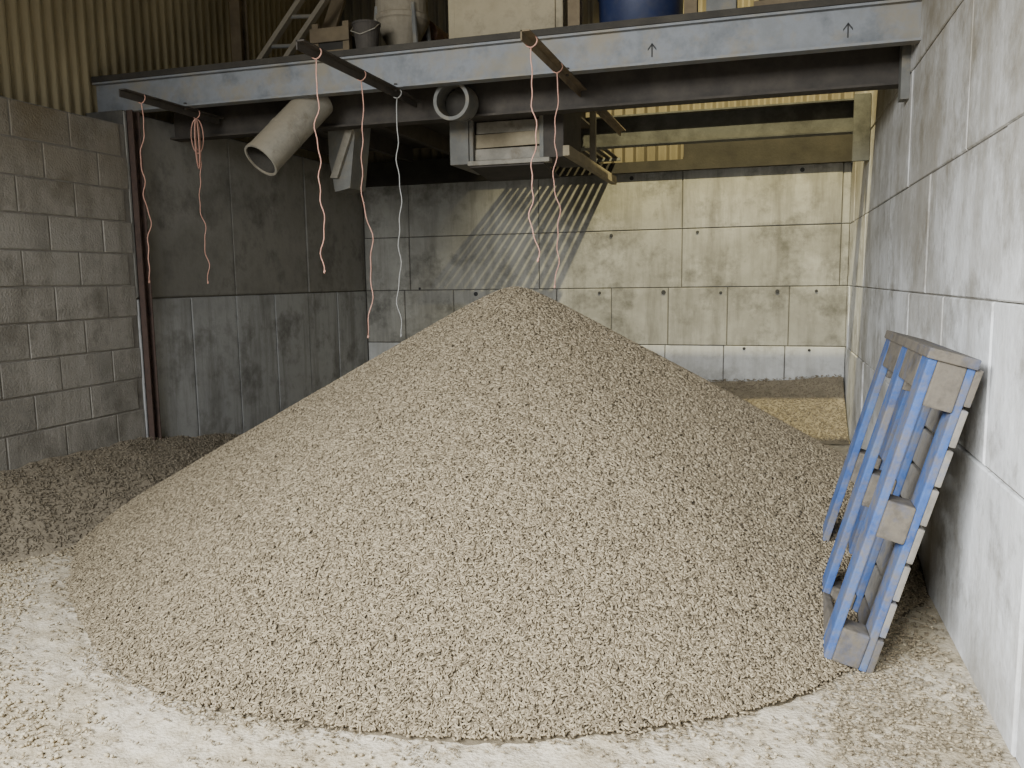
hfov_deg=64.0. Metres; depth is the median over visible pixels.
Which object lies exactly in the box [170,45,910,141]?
steel beam
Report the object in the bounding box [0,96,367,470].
wall
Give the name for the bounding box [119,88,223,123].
bar
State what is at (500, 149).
machine housing
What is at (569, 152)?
rail
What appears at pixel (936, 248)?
wall
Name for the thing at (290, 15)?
metal ladder
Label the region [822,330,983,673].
pallet
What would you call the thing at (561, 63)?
twine
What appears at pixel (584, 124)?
steel beam
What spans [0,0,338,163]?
wall
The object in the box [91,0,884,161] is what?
floor
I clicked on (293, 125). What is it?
spout
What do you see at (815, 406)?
heap
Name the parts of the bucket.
handle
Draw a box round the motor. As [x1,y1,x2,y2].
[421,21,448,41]
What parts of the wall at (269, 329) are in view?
concrete panel, concrete panel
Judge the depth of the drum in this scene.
5.27 m
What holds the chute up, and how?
attached to the floor at (436, 136)
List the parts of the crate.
corner post, corner post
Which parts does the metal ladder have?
rail, rail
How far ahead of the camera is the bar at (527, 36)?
5.00 m
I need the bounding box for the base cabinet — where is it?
[448,0,567,38]
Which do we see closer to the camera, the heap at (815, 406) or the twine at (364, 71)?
the twine at (364, 71)
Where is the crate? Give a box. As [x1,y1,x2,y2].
[309,20,355,51]
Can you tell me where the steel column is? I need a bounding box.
[229,0,249,61]
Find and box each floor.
[0,438,1019,767]
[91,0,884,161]
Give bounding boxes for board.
[322,0,345,27]
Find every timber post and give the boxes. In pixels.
[568,0,581,25]
[684,0,697,13]
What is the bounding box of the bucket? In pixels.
[350,19,380,48]
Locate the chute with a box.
[328,128,370,194]
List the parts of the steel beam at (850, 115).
plate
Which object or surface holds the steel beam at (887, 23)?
attached to the floor at (436, 136)
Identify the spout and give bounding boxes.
[244,96,332,175]
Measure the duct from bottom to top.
0.281 m
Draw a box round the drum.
[598,0,683,22]
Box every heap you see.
[0,433,240,566]
[708,374,849,444]
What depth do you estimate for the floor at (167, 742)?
2.86 m
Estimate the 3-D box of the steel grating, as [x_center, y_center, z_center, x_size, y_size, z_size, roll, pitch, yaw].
[0.497,-2.361,8.509,1.120,0.038,0.870,1,8,17]
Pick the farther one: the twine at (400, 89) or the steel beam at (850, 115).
the steel beam at (850, 115)
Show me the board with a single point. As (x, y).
(335, 8)
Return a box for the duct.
[433,85,478,121]
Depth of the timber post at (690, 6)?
5.03 m
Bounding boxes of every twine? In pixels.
[138,93,151,282]
[191,111,209,283]
[312,48,325,272]
[357,71,373,337]
[394,89,401,336]
[526,36,539,261]
[552,63,562,287]
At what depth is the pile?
3.64 m
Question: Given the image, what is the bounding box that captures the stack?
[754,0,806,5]
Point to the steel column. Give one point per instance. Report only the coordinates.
(238, 15)
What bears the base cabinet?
on the floor at (436, 136)
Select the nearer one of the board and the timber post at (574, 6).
the timber post at (574, 6)
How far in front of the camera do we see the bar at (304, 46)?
4.99 m
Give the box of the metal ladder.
[257,0,329,58]
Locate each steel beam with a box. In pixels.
[92,0,921,112]
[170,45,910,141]
[581,93,871,161]
[581,112,589,128]
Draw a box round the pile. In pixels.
[67,286,929,745]
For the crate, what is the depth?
6.03 m
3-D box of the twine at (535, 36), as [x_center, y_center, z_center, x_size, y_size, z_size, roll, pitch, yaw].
[0.111,-1.271,4.457,0.058,1.208,0.063,-5,8,-27]
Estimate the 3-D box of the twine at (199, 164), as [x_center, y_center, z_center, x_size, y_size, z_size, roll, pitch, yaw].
[-2.362,-1.414,6.227,0.100,1.301,0.110,1,8,17]
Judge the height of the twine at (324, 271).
1.250 m
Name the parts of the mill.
leg, leg, leg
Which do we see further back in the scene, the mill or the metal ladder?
the metal ladder
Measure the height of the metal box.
0.250 m
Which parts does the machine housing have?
plate, rail, rail, floor plate, plate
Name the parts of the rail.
rail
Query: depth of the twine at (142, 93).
5.70 m
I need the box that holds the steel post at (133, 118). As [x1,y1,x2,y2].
[126,110,161,439]
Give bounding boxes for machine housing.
[449,112,580,181]
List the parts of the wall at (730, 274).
concrete panel, concrete panel, concrete panel, concrete panel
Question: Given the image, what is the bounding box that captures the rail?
[563,111,616,184]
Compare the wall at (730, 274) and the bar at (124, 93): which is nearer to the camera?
the bar at (124, 93)
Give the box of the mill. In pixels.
[374,0,430,44]
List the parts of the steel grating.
frame rail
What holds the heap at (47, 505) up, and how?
on the floor at (167, 742)
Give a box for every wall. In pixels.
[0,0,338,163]
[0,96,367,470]
[339,0,854,163]
[362,162,851,385]
[844,0,1023,767]
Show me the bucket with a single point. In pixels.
(366, 31)
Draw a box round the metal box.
[706,0,737,10]
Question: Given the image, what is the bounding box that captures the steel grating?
[581,149,620,161]
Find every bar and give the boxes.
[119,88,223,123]
[296,39,421,107]
[520,29,625,135]
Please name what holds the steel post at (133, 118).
on the floor at (167, 742)
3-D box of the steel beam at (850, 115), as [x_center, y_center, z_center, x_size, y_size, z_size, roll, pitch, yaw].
[1.799,-2.170,7.240,2.500,0.540,0.200,1,8,17]

